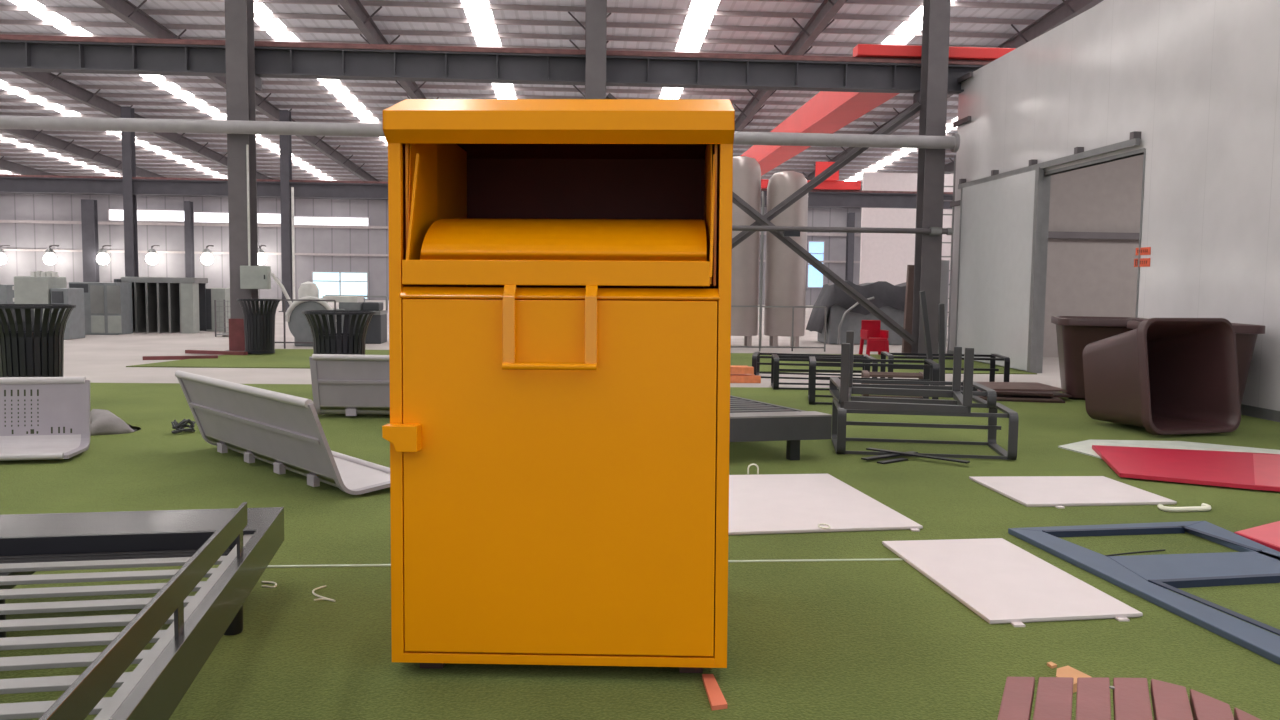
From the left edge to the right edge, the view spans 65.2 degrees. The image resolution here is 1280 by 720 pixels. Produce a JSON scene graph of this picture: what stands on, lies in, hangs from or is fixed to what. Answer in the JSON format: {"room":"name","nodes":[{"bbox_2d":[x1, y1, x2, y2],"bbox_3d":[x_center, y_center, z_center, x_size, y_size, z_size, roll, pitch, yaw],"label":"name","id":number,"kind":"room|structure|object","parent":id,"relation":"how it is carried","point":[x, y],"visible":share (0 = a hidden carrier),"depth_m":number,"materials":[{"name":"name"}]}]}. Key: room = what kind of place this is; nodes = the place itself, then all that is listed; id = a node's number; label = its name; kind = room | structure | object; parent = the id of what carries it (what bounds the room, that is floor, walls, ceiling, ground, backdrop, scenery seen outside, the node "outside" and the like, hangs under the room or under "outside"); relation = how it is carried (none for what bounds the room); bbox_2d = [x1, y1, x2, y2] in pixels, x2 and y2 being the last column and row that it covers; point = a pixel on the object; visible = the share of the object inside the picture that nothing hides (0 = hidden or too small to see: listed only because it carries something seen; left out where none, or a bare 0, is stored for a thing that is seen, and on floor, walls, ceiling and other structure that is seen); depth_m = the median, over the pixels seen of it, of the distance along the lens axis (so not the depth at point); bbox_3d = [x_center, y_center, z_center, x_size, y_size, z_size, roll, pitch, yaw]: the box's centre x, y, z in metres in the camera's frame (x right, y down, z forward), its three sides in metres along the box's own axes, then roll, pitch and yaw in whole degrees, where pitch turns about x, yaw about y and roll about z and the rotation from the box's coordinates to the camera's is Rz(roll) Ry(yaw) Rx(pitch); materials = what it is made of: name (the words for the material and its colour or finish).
{"room":"warehouse","nodes":[
{"label":"warehouse","id":0,"kind":"room"},
{"bbox_2d":[0,193,861,304],"bbox_3d":[-22.805,-7.890,66.807,86.000,7.626,0.400,0,4,-3],"label":"wall","id":1,"kind":"structure","parent":0,"point":[45,207],"depth_m":66.29,"materials":[{"name":"paint"}]},
{"bbox_2d":[43,245,58,264],"bbox_3d":[-38.098,-6.828,64.901,0.760,1.290,1.530,0,4,-3],"label":"wall lamp","id":2,"kind":"object","parent":1,"relation":"attached to","point":[49,258],"visible":1,"depth_m":64.33,"materials":[{"name":"glass"}]},
{"bbox_2d":[96,245,110,264],"bbox_3d":[-34.778,-6.847,65.088,0.760,1.290,1.530,0,4,-3],"label":"wall lamp","id":3,"kind":"object","parent":1,"relation":"attached to","point":[102,258],"visible":1,"depth_m":64.52,"materials":[{"name":"glass"}]},
{"bbox_2d":[108,209,183,221],"bbox_3d":[-32.310,-9.505,65.800,5.216,0.812,0.120,0,4,-3],"label":"window","id":4,"kind":"structure","parent":1,"relation":"in","point":[143,215],"depth_m":65.81,"materials":[{"name":"glass"}]},
{"bbox_2d":[146,245,159,264],"bbox_3d":[-31.691,-6.864,65.262,0.760,1.290,1.530,0,4,-3],"label":"wall lamp","id":5,"kind":"object","parent":1,"relation":"attached to","point":[151,258],"visible":1,"depth_m":64.69,"materials":[{"name":"glass"}]},
{"bbox_2d":[201,245,213,264],"bbox_3d":[-28.206,-6.884,65.459,0.760,1.290,1.530,0,4,-3],"label":"wall lamp","id":6,"kind":"object","parent":1,"relation":"attached to","point":[206,258],"visible":1,"depth_m":64.88,"materials":[{"name":"glass"}]},
{"bbox_2d":[193,211,280,224],"bbox_3d":[-26.495,-9.389,66.140,5.974,0.762,0.120,0,4,-3],"label":"window","id":7,"kind":"structure","parent":1,"relation":"in","point":[199,217],"depth_m":66.08,"materials":[{"name":"glass"}]},
{"bbox_2d":[294,216,369,226],"bbox_3d":[-20.657,-9.222,66.484,5.244,0.653,0.120,0,4,-3],"label":"window","id":8,"kind":"structure","parent":1,"relation":"in","point":[298,220],"depth_m":66.47,"materials":[{"name":"glass"}]},
{"bbox_2d":[312,271,368,299],"bbox_3d":[-20.039,-4.981,66.849,3.708,1.851,0.120,0,4,-3],"label":"window","id":9,"kind":"structure","parent":1,"relation":"in","point":[327,282],"depth_m":66.83,"materials":[{"name":"glass"}]},
{"bbox_2d":[0,220,860,235],"bbox_3d":[-23.773,-8.911,66.392,80.000,0.180,0.150,0,4,-3],"label":"trim","id":10,"kind":"structure","parent":1,"relation":"attached to","point":[1,221],"depth_m":66.03,"materials":[{"name":"metal"}]},
{"bbox_2d":[3,249,859,262],"bbox_3d":[-23.798,-7.066,66.534,80.000,0.140,0.150,0,4,-3],"label":"trim","id":11,"kind":"structure","parent":1,"relation":"attached to","point":[55,250],"depth_m":66.24,"materials":[{"name":"metal"}]},
{"bbox_2d":[807,241,824,287],"bbox_3d":[12.050,-6.544,68.551,1.166,3.223,0.120,0,4,-3],"label":"window","id":12,"kind":"structure","parent":1,"relation":"in","point":[815,279],"depth_m":68.55,"materials":[{"name":"glass"}]},
{"bbox_2d":[0,0,1104,189],"bbox_3d":[-14.959,-10.173,30.000,85.800,4.110,75.011,0,4,-3],"label":"ceiling","id":13,"kind":"structure","parent":0,"point":[767,27],"depth_m":33.09,"materials":[{"name":"metal"}]},
{"bbox_2d":[0,192,861,208],"bbox_3d":[-23.734,-10.938,66.016,80.000,0.500,0.250,0,4,-3],"label":"trim","id":14,"kind":"structure","parent":13,"relation":"attached to","point":[0,192],"depth_m":65.69,"materials":[{"name":"metal"}]},
{"bbox_2d":[63,300,1060,387],"bbox_3d":[-17.689,-1.018,29.055,92.000,0.150,80.000,0,4,-3],"label":"floor","id":15,"kind":"structure","parent":0,"point":[97,358],"depth_m":17.54,"materials":[{"name":"concrete"}]},
{"bbox_2d":[0,284,14,303],"bbox_3d":[-14.406,-1.107,22.302,0.900,1.150,0.600,0,4,-3],"label":"cabinet","id":16,"kind":"object","parent":15,"relation":"on","point":[6,292],"visible":0.17,"depth_m":22.02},
{"bbox_2d":[12,271,66,322],"bbox_3d":[-12.980,-1.196,21.673,0.850,1.460,0.800,0,4,-3],"label":"cabinet","id":17,"kind":"object","parent":15,"relation":"on","point":[35,288],"visible":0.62,"depth_m":21.26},
{"bbox_2d":[50,288,84,339],"bbox_3d":[-12.421,-1.011,21.709,0.372,1.100,0.720,0,4,-3],"label":"base cabinet","id":18,"kind":"object","parent":15,"relation":"on","point":[75,325],"visible":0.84,"depth_m":21.55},
{"bbox_2d":[81,199,99,281],"bbox_3d":[-35.781,-7.264,65.114,1.280,6.300,0.800,0,4,-3],"label":"steel column","id":19,"kind":"structure","parent":15,"relation":"on","point":[89,209],"depth_m":64.88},
{"bbox_2d":[69,282,132,334],"bbox_3d":[-12.714,-1.227,23.685,1.173,1.220,0.820,0,4,-3],"label":"cabinet","id":20,"kind":"object","parent":15,"relation":"on","point":[108,310],"visible":0.91,"depth_m":23.30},
{"bbox_2d":[69,284,87,292],"bbox_3d":[-13.040,-1.668,23.238,0.423,0.200,0.005,0,4,-3],"label":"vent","id":21,"kind":"object","parent":20,"relation":"attached to","point":[85,286],"depth_m":23.24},
{"bbox_2d":[121,106,138,276],"bbox_3d":[-20.670,-6.104,40.545,0.576,8.150,0.640,0,4,-3],"label":"steel column","id":22,"kind":"structure","parent":15,"relation":"on","point":[128,138],"depth_m":40.40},
{"bbox_2d":[121,277,207,332],"bbox_3d":[-11.752,-1.370,24.794,1.740,1.360,0.900,0,4,-3],"label":"rack","id":23,"kind":"object","parent":15,"relation":"on","point":[159,304],"visible":0.98,"depth_m":24.51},
{"bbox_2d":[143,355,217,359],"bbox_3d":[-7.650,-0.038,16.663,1.139,0.060,0.100,-1,5,-21],"label":"wooden beam","id":24,"kind":"structure","parent":15,"relation":"on","point":[197,356],"depth_m":16.60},
{"bbox_2d":[184,201,194,277],"bbox_3d":[-29.489,-7.210,65.476,0.640,6.300,0.800,0,4,-3],"label":"steel column","id":25,"kind":"structure","parent":15,"relation":"on","point":[188,206],"depth_m":65.26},
{"bbox_2d":[185,350,247,354],"bbox_3d":[-7.514,-0.133,17.730,1.199,0.060,0.100,2,5,14],"label":"wooden beam","id":26,"kind":"structure","parent":15,"relation":"on","point":[186,351],"depth_m":17.67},
{"bbox_2d":[206,288,229,331],"bbox_3d":[-10.819,-1.297,25.701,0.528,1.100,0.610,0,4,-3],"label":"locker","id":27,"kind":"object","parent":15,"relation":"on","point":[212,294],"visible":0.69,"depth_m":25.41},
{"bbox_2d":[214,300,229,336],"bbox_3d":[-9.668,-0.986,23.485,0.405,0.850,0.630,0,4,-3],"label":"crate","id":28,"kind":"object","parent":15,"relation":"on","point":[215,301],"visible":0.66,"depth_m":23.18,"materials":[{"name":"grey metal"}]},
{"bbox_2d":[225,0,261,351],"bbox_3d":[-7.309,-4.747,18.436,0.608,9.185,0.936,0,4,-3],"label":"steel column","id":29,"kind":"structure","parent":15,"relation":"on","point":[242,82],"depth_m":18.25,"materials":[{"name":"metal"}]},
{"bbox_2d":[240,145,270,288],"bbox_3d":[-7.002,-2.592,18.160,0.500,2.600,0.195,0,4,-3],"label":"box","id":30,"kind":"object","parent":29,"relation":"attached to","point":[251,277],"visible":1,"depth_m":18.16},
{"bbox_2d":[279,110,292,311],"bbox_3d":[-14.455,-6.050,40.903,0.576,8.150,0.640,0,4,-3],"label":"steel column","id":31,"kind":"structure","parent":15,"relation":"on","point":[284,115],"depth_m":40.76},
{"bbox_2d":[0,174,952,208],"bbox_3d":[-18.301,-7.036,40.608,68.000,0.700,0.340,0,4,-3],"label":"beam","id":32,"kind":"structure","parent":31,"relation":"attached to","point":[8,183],"depth_m":40.69,"materials":[{"name":"metal"}]},
{"bbox_2d":[291,187,294,301],"bbox_3d":[-13.887,-4.398,40.059,0.095,5.000,0.100,0,4,-3],"label":"pipe","id":33,"kind":"object","parent":15,"relation":"on","point":[292,188],"visible":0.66,"depth_m":40.01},
{"bbox_2d":[275,299,335,348],"bbox_3d":[-6.948,-0.705,19.543,1.983,0.965,0.030,0,4,-3],"label":"railing","id":34,"kind":"object","parent":15,"relation":"on","point":[283,300],"visible":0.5,"depth_m":19.54,"materials":[{"name":"grey metal"}]},
{"bbox_2d":[271,271,363,345],"bbox_3d":[-6.661,-1.061,20.581,1.774,1.524,0.910,0,4,-3],"label":"machine","id":35,"kind":"object","parent":15,"relation":"on","point":[299,327],"visible":0.68,"depth_m":20.22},
{"bbox_2d":[325,295,387,343],"bbox_3d":[-6.257,-0.887,21.677,1.443,1.020,0.800,0,4,-3],"label":"machine","id":36,"kind":"object","parent":15,"relation":"on","point":[377,328],"visible":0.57,"depth_m":21.46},
{"bbox_2d":[126,349,1036,373],"bbox_3d":[-0.841,0.003,17.584,14.140,0.014,4.100,0,4,-3],"label":"carpet","id":37,"kind":"object","parent":15,"relation":"on","point":[282,358],"visible":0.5,"depth_m":16.56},
{"bbox_2d":[237,299,280,353],"bbox_3d":[-6.801,-0.606,17.875,0.747,0.960,0.747,0,4,-3],"label":"litter bin","id":38,"kind":"object","parent":37,"relation":"on","point":[259,324],"visible":0.97,"depth_m":17.67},
{"bbox_2d":[859,320,888,355],"bbox_3d":[4.604,-0.435,19.643,0.463,0.684,0.431,0,4,-9],"label":"plastic chair","id":39,"kind":"object","parent":37,"relation":"on","point":[877,339],"visible":0.85,"depth_m":19.64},
{"bbox_2d":[902,265,913,352],"bbox_3d":[5.324,-0.984,19.766,0.220,1.785,0.120,0,4,-3],"label":"leaning board","id":40,"kind":"object","parent":37,"relation":"on","point":[908,310],"visible":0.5,"depth_m":19.71,"materials":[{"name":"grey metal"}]},
{"bbox_2d":[585,0,606,98],"bbox_3d":[-0.840,-4.691,18.808,0.608,9.185,0.936,0,4,-3],"label":"steel column","id":41,"kind":"structure","parent":15,"relation":"on","point":[596,10],"depth_m":18.39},
{"bbox_2d":[0,115,959,151],"bbox_3d":[-14.511,-4.250,17.571,40.970,0.340,0.340,0,4,-3],"label":"pipe","id":42,"kind":"object","parent":41,"relation":"attached to","point":[952,142],"visible":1,"depth_m":17.97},
{"bbox_2d":[0,34,991,94],"bbox_3d":[-12.526,-5.671,18.357,45.000,0.625,0.380,0,4,-3],"label":"beam","id":43,"kind":"structure","parent":41,"relation":"attached to","point":[18,53],"depth_m":18.84,"materials":[{"name":"metal"}]},
{"bbox_2d":[741,44,1015,189],"bbox_3d":[6.707,-6.790,30.715,6.400,1.260,22.960,0,4,-3],"label":"crane","id":44,"kind":"object","parent":43,"relation":"on","point":[827,111],"visible":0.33,"depth_m":23.51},
{"bbox_2d":[732,101,921,248],"bbox_3d":[2.341,-2.654,19.175,6.107,4.678,0.160,0,4,-3],"label":"brace","id":45,"kind":"object","parent":41,"relation":"attached to","point":[916,107],"visible":0.61,"depth_m":19.16,"materials":[{"name":"grey metal"}]},
{"bbox_2d":[0,383,1279,719],"bbox_3d":[-13.574,0.905,2.841,41.240,0.146,19.050,0,4,-3],"label":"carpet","id":46,"kind":"object","parent":15,"relation":"on","point":[875,639],"depth_m":4.31,"materials":[{"name":"carpet"}]},
{"bbox_2d":[0,304,75,376],"bbox_3d":[-6.068,-0.029,9.967,0.808,1.040,0.808,0,4,-3],"label":"litter bin","id":47,"kind":"object","parent":46,"relation":"on","point":[30,345],"visible":0.59,"depth_m":9.74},
{"bbox_2d":[0,377,89,460],"bbox_3d":[-4.915,0.432,7.340,1.450,0.556,0.626,0,5,-14],"label":"shell","id":48,"kind":"object","parent":46,"relation":"on","point":[42,418],"visible":1,"depth_m":7.67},
{"bbox_2d":[90,409,139,435],"bbox_3d":[-4.711,0.527,8.815,0.564,0.185,0.822,0,4,-3],"label":"sheet","id":49,"kind":"object","parent":46,"relation":"on","point":[102,422],"visible":0.76,"depth_m":8.61,"materials":[{"name":"grey fabric"}]},
{"bbox_2d":[0,502,283,719],"bbox_3d":[-2.646,0.837,2.825,2.700,0.540,2.750,0,4,-11],"label":"frame","id":50,"kind":"object","parent":46,"relation":"on","point":[243,541],"visible":1,"depth_m":3.23,"materials":[{"name":"metal"}]},
{"bbox_2d":[175,370,389,494],"bbox_3d":[-2.535,0.451,7.114,0.722,0.616,2.419,-3,6,-42],"label":"shell","id":51,"kind":"object","parent":46,"relation":"on","point":[284,431],"visible":0.94,"depth_m":6.74,"materials":[{"name":"plastic"}]},
{"bbox_2d":[302,310,375,354],"bbox_3d":[-3.261,-0.034,10.852,0.770,0.990,0.770,0,4,-3],"label":"litter bin","id":52,"kind":"object","parent":46,"relation":"on","point":[326,340],"visible":0.49,"depth_m":10.61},
{"bbox_2d":[309,354,389,415],"bbox_3d":[-2.104,0.242,9.903,2.134,0.616,0.642,1,4,0],"label":"seat","id":53,"kind":"object","parent":46,"relation":"on","point":[350,385],"visible":0.31,"depth_m":9.67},
{"bbox_2d":[382,99,734,672],"bbox_3d":[-0.259,0.058,3.909,1.156,1.998,1.234,0,3,2],"label":"bin","id":54,"kind":"object","parent":46,"relation":"on","point":[558,430],"visible":1,"depth_m":3.37,"materials":[{"name":"metal"}]},
{"bbox_2d":[382,99,734,180],"bbox_3d":[-0.250,-0.841,3.862,1.150,0.220,1.226,1,4,2],"label":"hood","id":55,"kind":"object","parent":54,"relation":"attached to","point":[457,139],"depth_m":3.34,"materials":[{"name":"yellow paint"}]},
{"bbox_2d":[420,219,706,260],"bbox_3d":[-0.252,-0.411,3.545,0.962,0.204,0.424,0,3,2],"label":"tray","id":56,"kind":"object","parent":54,"relation":"on","point":[445,239],"depth_m":3.39,"materials":[{"name":"yellow paint"}]},
{"bbox_2d":[702,674,726,709],"bbox_3d":[0.247,1.100,3.320,0.053,0.015,0.262,0,4,-3],"label":"wood offcut","id":57,"kind":"object","parent":46,"relation":"on","point":[717,701],"visible":1,"depth_m":3.29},
{"bbox_2d":[730,395,831,459],"bbox_3d":[-0.145,0.491,8.397,2.820,0.440,2.100,0,5,-14],"label":"frame","id":58,"kind":"object","parent":46,"relation":"on","point":[750,420],"visible":0.22,"depth_m":7.67,"materials":[{"name":"grey metal"}]},
{"bbox_2d":[771,354,877,390],"bbox_3d":[2.414,0.164,13.212,1.318,0.420,0.724,1,4,5],"label":"frame","id":59,"kind":"object","parent":46,"relation":"on","point":[775,358],"visible":0.61,"depth_m":13.18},
{"bbox_2d":[729,474,922,534],"bbox_3d":[0.910,0.880,6.259,1.273,0.020,1.694,0,4,-3],"label":"panel","id":60,"kind":"object","parent":46,"relation":"on","point":[764,503],"visible":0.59,"depth_m":6.02,"materials":[{"name":"plastic"}]},
{"bbox_2d":[808,356,938,404],"bbox_3d":[2.686,0.249,11.635,1.418,0.500,0.824,1,4,9],"label":"frame","id":61,"kind":"object","parent":46,"relation":"on","point":[928,363],"visible":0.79,"depth_m":11.36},
{"bbox_2d":[861,451,917,459],"bbox_3d":[1.977,0.756,7.901,0.604,0.012,0.060,-2,5,-36],"label":"bar","id":62,"kind":"object","parent":46,"relation":"on","point":[886,455],"visible":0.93,"depth_m":7.83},
{"bbox_2d":[866,448,969,463],"bbox_3d":[2.171,0.748,7.856,0.852,0.012,0.060,5,6,42],"label":"bar","id":63,"kind":"object","parent":62,"relation":"on","point":[872,449],"visible":1,"depth_m":7.81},
{"bbox_2d":[861,370,922,397],"bbox_3d":[3.133,0.302,12.322,0.768,0.300,0.524,1,4,9],"label":"frame","id":64,"kind":"object","parent":46,"relation":"on","point":[865,374],"visible":0.42,"depth_m":12.15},
{"bbox_2d":[832,398,1018,459],"bbox_3d":[2.321,0.561,8.302,1.389,0.380,0.774,1,4,8],"label":"frame","id":65,"kind":"object","parent":46,"relation":"on","point":[839,415],"visible":0.87,"depth_m":8.03,"materials":[{"name":"grey metal"}]},
{"bbox_2d":[840,331,973,413],"bbox_3d":[1.832,0.064,6.937,0.828,0.468,1.005,2,5,13],"label":"frame","id":66,"kind":"object","parent":65,"relation":"on","point":[961,404],"visible":1,"depth_m":6.56,"materials":[{"name":"grey metal"}]},
{"bbox_2d":[829,377,996,406],"bbox_3d":[2.305,0.271,8.611,1.248,0.140,0.974,1,4,6],"label":"frame","id":67,"kind":"object","parent":65,"relation":"on","point":[834,383],"visible":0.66,"depth_m":8.60,"materials":[{"name":"grey metal"}]},
{"bbox_2d":[919,291,932,380],"bbox_3d":[3.608,-0.208,12.526,0.258,1.308,0.060,0,4,-3],"label":"bar","id":68,"kind":"object","parent":46,"relation":"on","point":[922,295],"visible":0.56,"depth_m":12.49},
{"bbox_2d":[938,304,944,385],"bbox_3d":[3.717,-0.116,12.319,0.110,1.152,0.060,0,4,-3],"label":"bar","id":69,"kind":"object","parent":46,"relation":"on","point":[941,307],"visible":0.73,"depth_m":12.29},
{"bbox_2d":[880,351,1009,381],"bbox_3d":[4.138,0.141,13.672,1.568,0.440,0.824,1,4,6],"label":"frame","id":70,"kind":"object","parent":46,"relation":"on","point":[884,354],"visible":0.6,"depth_m":13.60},
{"bbox_2d":[882,538,1142,626],"bbox_3d":[1.675,1.011,4.696,0.682,0.020,1.330,0,4,-7],"label":"panel","id":71,"kind":"object","parent":46,"relation":"on","point":[998,580],"visible":1,"depth_m":4.54,"materials":[{"name":"plastic"}]},
{"bbox_2d":[984,399,1064,402],"bbox_3d":[4.563,0.454,12.414,1.150,0.022,0.900,2,4,10],"label":"wooden board","id":72,"kind":"object","parent":46,"relation":"on","point":[1062,401],"visible":0.21,"depth_m":11.94,"materials":[{"name":"brown wood"}]},
{"bbox_2d":[978,396,1061,400],"bbox_3d":[4.544,0.431,12.404,1.100,0.022,0.900,2,4,10],"label":"wooden board","id":73,"kind":"object","parent":72,"relation":"on","point":[982,397],"visible":0.21,"depth_m":11.96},
{"bbox_2d":[997,391,1071,396],"bbox_3d":[4.719,0.399,12.559,1.050,0.022,0.900,1,4,2],"label":"wooden board","id":74,"kind":"object","parent":73,"relation":"on","point":[1056,394],"visible":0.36,"depth_m":12.11,"materials":[{"name":"brown wood"}]},
{"bbox_2d":[961,385,1053,396],"bbox_3d":[4.555,0.380,12.495,1.000,0.022,0.900,2,5,13],"label":"wooden board","id":75,"kind":"object","parent":74,"relation":"on","point":[961,385],"visible":0.21,"depth_m":12.02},
{"bbox_2d":[977,389,1052,395],"bbox_3d":[4.548,0.364,12.407,0.950,0.022,0.900,2,5,14],"label":"wooden board","id":76,"kind":"object","parent":75,"relation":"on","point":[998,392],"visible":0.21,"depth_m":11.97,"materials":[{"name":"brown wood"}]},
{"bbox_2d":[976,382,1066,391],"bbox_3d":[4.721,0.332,12.559,0.900,0.022,0.900,1,4,1],"label":"wooden board","id":77,"kind":"object","parent":76,"relation":"on","point":[997,386],"visible":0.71,"depth_m":12.41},
{"bbox_2d":[969,476,1176,507],"bbox_3d":[2.868,0.873,6.692,1.029,0.020,0.982,0,4,-3],"label":"panel","id":78,"kind":"object","parent":46,"relation":"on","point":[1029,491],"visible":1,"depth_m":6.62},
{"bbox_2d":[1056,666,1090,692],"bbox_3d":[1.480,1.099,3.444,0.118,0.030,0.141,-1,5,-21],"label":"wood offcut","id":79,"kind":"object","parent":46,"relation":"on","point":[1066,671],"visible":0.53,"depth_m":3.45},
{"bbox_2d":[1051,316,1146,399],"bbox_3d":[5.730,-0.027,12.479,1.080,1.000,1.080,2,5,17],"label":"plastic tub","id":80,"kind":"object","parent":46,"relation":"on","point":[1074,333],"visible":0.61,"depth_m":12.15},
{"bbox_2d":[997,677,1260,719],"bbox_3d":[0.921,1.015,1.848,0.549,0.429,1.292,3,5,24],"label":"tabletop","id":81,"kind":"object","parent":46,"relation":"on","point":[1054,696],"visible":1,"depth_m":2.26,"materials":[{"name":"wood"}]},
{"bbox_2d":[1008,521,1279,664],"bbox_3d":[2.720,1.034,4.473,1.240,0.036,2.559,0,4,-3],"label":"door frame","id":82,"kind":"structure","parent":46,"relation":"on","point":[1151,578],"depth_m":4.78,"materials":[{"name":"blue paint"}]},
{"bbox_2d":[1083,318,1240,434],"bbox_3d":[5.000,0.114,9.747,1.080,1.080,1.120,-1,5,-17],"label":"planter","id":83,"kind":"object","parent":46,"relation":"on","point":[1162,376],"visible":1,"depth_m":9.63,"materials":[{"name":"plastic"}]},
{"bbox_2d":[1058,440,1279,458],"bbox_3d":[4.516,0.765,8.417,1.856,0.012,1.132,0,4,-3],"label":"sheet","id":84,"kind":"object","parent":46,"relation":"on","point":[1083,447],"visible":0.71,"depth_m":8.62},
{"bbox_2d":[1092,445,1279,491],"bbox_3d":[4.599,0.818,7.454,2.197,0.032,1.623,3,5,22],"label":"panel","id":85,"kind":"object","parent":84,"relation":"on","point":[1243,470],"visible":1,"depth_m":7.48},
{"bbox_2d":[1157,503,1210,511],"bbox_3d":[3.375,0.913,6.178,0.342,0.032,0.120,0,4,-6],"label":"handle bar","id":86,"kind":"object","parent":46,"relation":"on","point":[1204,507],"visible":1,"depth_m":6.13,"materials":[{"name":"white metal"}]},
{"bbox_2d":[1127,321,1265,405],"bbox_3d":[6.045,0.093,10.976,1.080,1.000,1.080,1,4,6],"label":"plastic tub","id":87,"kind":"object","parent":46,"relation":"on","point":[1246,334],"visible":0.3,"depth_m":10.47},
{"bbox_2d":[1234,521,1279,551],"bbox_3d":[3.797,0.968,5.530,1.466,0.032,0.576,-2,5,-35],"label":"panel","id":88,"kind":"object","parent":46,"relation":"on","point":[1268,535],"visible":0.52,"depth_m":5.46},
{"bbox_2d":[730,375,760,382],"bbox_3d":[-1.126,0.246,13.819,5.622,0.100,0.100,0,4,-3],"label":"wooden beam","id":89,"kind":"structure","parent":15,"relation":"on","point":[733,378],"depth_m":13.92,"materials":[{"name":"orange wood"}]},
{"bbox_2d":[730,366,753,373],"bbox_3d":[-1.214,0.120,13.804,5.602,0.100,0.100,0,4,-3],"label":"wooden beam","id":90,"kind":"structure","parent":89,"relation":"on","point":[733,369],"depth_m":13.90,"materials":[{"name":"orange wood"}]},
{"bbox_2d":[731,156,760,345],"bbox_3d":[2.182,-2.380,22.041,0.912,4.160,0.912,0,4,-3],"label":"storage tank","id":91,"kind":"object","parent":15,"relation":"on","point":[746,170],"visible":0.56,"depth_m":21.65,"materials":[{"name":"metal"}]},
{"bbox_2d":[759,191,764,339],"bbox_3d":[2.613,-1.938,21.544,0.057,3.367,0.155,0,4,-3],"label":"pipe","id":92,"kind":"object","parent":15,"relation":"on","point":[762,192],"visible":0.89,"depth_m":21.47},
{"bbox_2d":[731,305,826,351],"bbox_3d":[2.825,-0.651,20.705,2.074,0.935,0.030,0,4,-3],"label":"railing","id":93,"kind":"object","parent":15,"relation":"on","point":[792,307],"visible":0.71,"depth_m":20.70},
{"bbox_2d":[764,171,807,346],"bbox_3d":[3.228,-2.221,22.113,0.912,3.860,0.912,0,4,-3],"label":"storage tank","id":94,"kind":"object","parent":15,"relation":"on","point":[785,270],"visible":0.89,"depth_m":21.76,"materials":[{"name":"metal"}]},
{"bbox_2d":[752,352,868,379],"bbox_3d":[2.510,0.090,14.718,1.668,0.340,0.824,2,4,10],"label":"frame","id":95,"kind":"object","parent":15,"relation":"on","point":[756,356],"visible":0.44,"depth_m":14.83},
{"bbox_2d":[845,213,854,282],"bbox_3d":[14.266,-6.831,67.991,0.640,6.300,0.800,0,4,-3],"label":"steel column","id":96,"kind":"structure","parent":15,"relation":"on","point":[850,216],"depth_m":67.75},
{"bbox_2d":[806,281,905,344],"bbox_3d":[5.568,-1.134,23.839,2.885,1.489,1.665,0,4,-3],"label":"tarp-covered object","id":97,"kind":"object","parent":15,"relation":"on","point":[844,314],"visible":0.6,"depth_m":23.34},
{"bbox_2d":[904,0,950,356],"bbox_3d":[5.569,-4.635,19.177,0.608,9.185,0.936,0,4,-3],"label":"steel column","id":98,"kind":"structure","parent":15,"relation":"on","point":[932,95],"depth_m":19.00,"materials":[{"name":"metal"}]},
{"bbox_2d":[606,93,915,344],"bbox_3d":[2.348,-2.645,19.066,6.107,4.678,0.160,0,4,-3],"label":"brace","id":99,"kind":"object","parent":98,"relation":"attached to","point":[736,199],"visible":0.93,"depth_m":19.19,"materials":[{"name":"grey metal"}]},
{"bbox_2d":[732,225,952,236],"bbox_3d":[2.529,-2.434,18.761,6.760,0.220,0.160,0,4,-3],"label":"pipe","id":100,"kind":"object","parent":98,"relation":"attached to","point":[788,231],"visible":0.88,"depth_m":18.79,"materials":[{"name":"grey metal"}]},
{"bbox_2d":[938,260,949,353],"bbox_3d":[5.976,-1.053,20.173,0.330,1.900,0.400,0,4,-3],"label":"upper cabinet","id":101,"kind":"object","parent":15,"relation":"on","point":[944,286],"visible":0.14,"depth_m":19.95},
{"bbox_2d":[941,155,955,353],"bbox_3d":[6.121,-2.102,20.150,0.350,4.000,0.030,0,4,-3],"label":"ladder","id":102,"kind":"object","parent":15,"relation":"on","point":[954,172],"visible":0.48,"depth_m":20.13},
{"bbox_2d":[859,172,955,313],"bbox_3d":[18.322,-5.308,46.942,16.120,6.600,0.200,0,4,-3],"label":"wall","id":103,"kind":"structure","parent":0,"point":[886,257],"depth_m":46.43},
{"bbox_2d":[1043,155,1142,356],"bbox_3d":[9.706,-2.693,19.838,6.790,5.320,0.025,0,4,-3],"label":"doorway","id":104,"kind":"structure","parent":0,"point":[1085,277],"depth_m":19.81,"materials":[{"name":"paint"}]},
{"bbox_2d":[1048,231,1138,239],"bbox_3d":[9.678,-2.448,19.772,6.650,0.130,0.120,0,4,-3],"label":"trim","id":105,"kind":"structure","parent":104,"relation":"attached to","point":[1051,234],"depth_m":19.67,"materials":[{"name":"grey metal"}]},
{"bbox_2d":[949,0,1279,410],"bbox_3d":[6.761,-2.085,10.782,0.100,5.420,18.023,0,4,-3],"label":"wall","id":106,"kind":"structure","parent":0,"point":[1199,80],"depth_m":12.30,"materials":[{"name":"paint"}]},
{"bbox_2d":[955,131,1140,371],"bbox_3d":[6.328,-1.533,16.308,0.120,3.420,6.228,0,4,-3],"label":"door","id":107,"kind":"structure","parent":106,"relation":"in","point":[1000,230],"depth_m":17.15,"materials":[{"name":"metal"}]},
{"bbox_2d":[1032,148,1145,372],"bbox_3d":[6.522,-1.277,14.638,0.160,3.210,3.002,0,4,-3],"label":"trim","id":108,"kind":"structure","parent":106,"relation":"attached to","point":[1047,179],"depth_m":15.96,"materials":[{"name":"metal"}]},
{"bbox_2d":[948,350,1279,421],"bbox_3d":[6.670,0.556,10.982,0.012,0.120,18.023,0,4,-3],"label":"trim","id":109,"kind":"structure","parent":106,"relation":"attached to","point":[1258,412],"depth_m":10.78,"materials":[{"name":"metal"}]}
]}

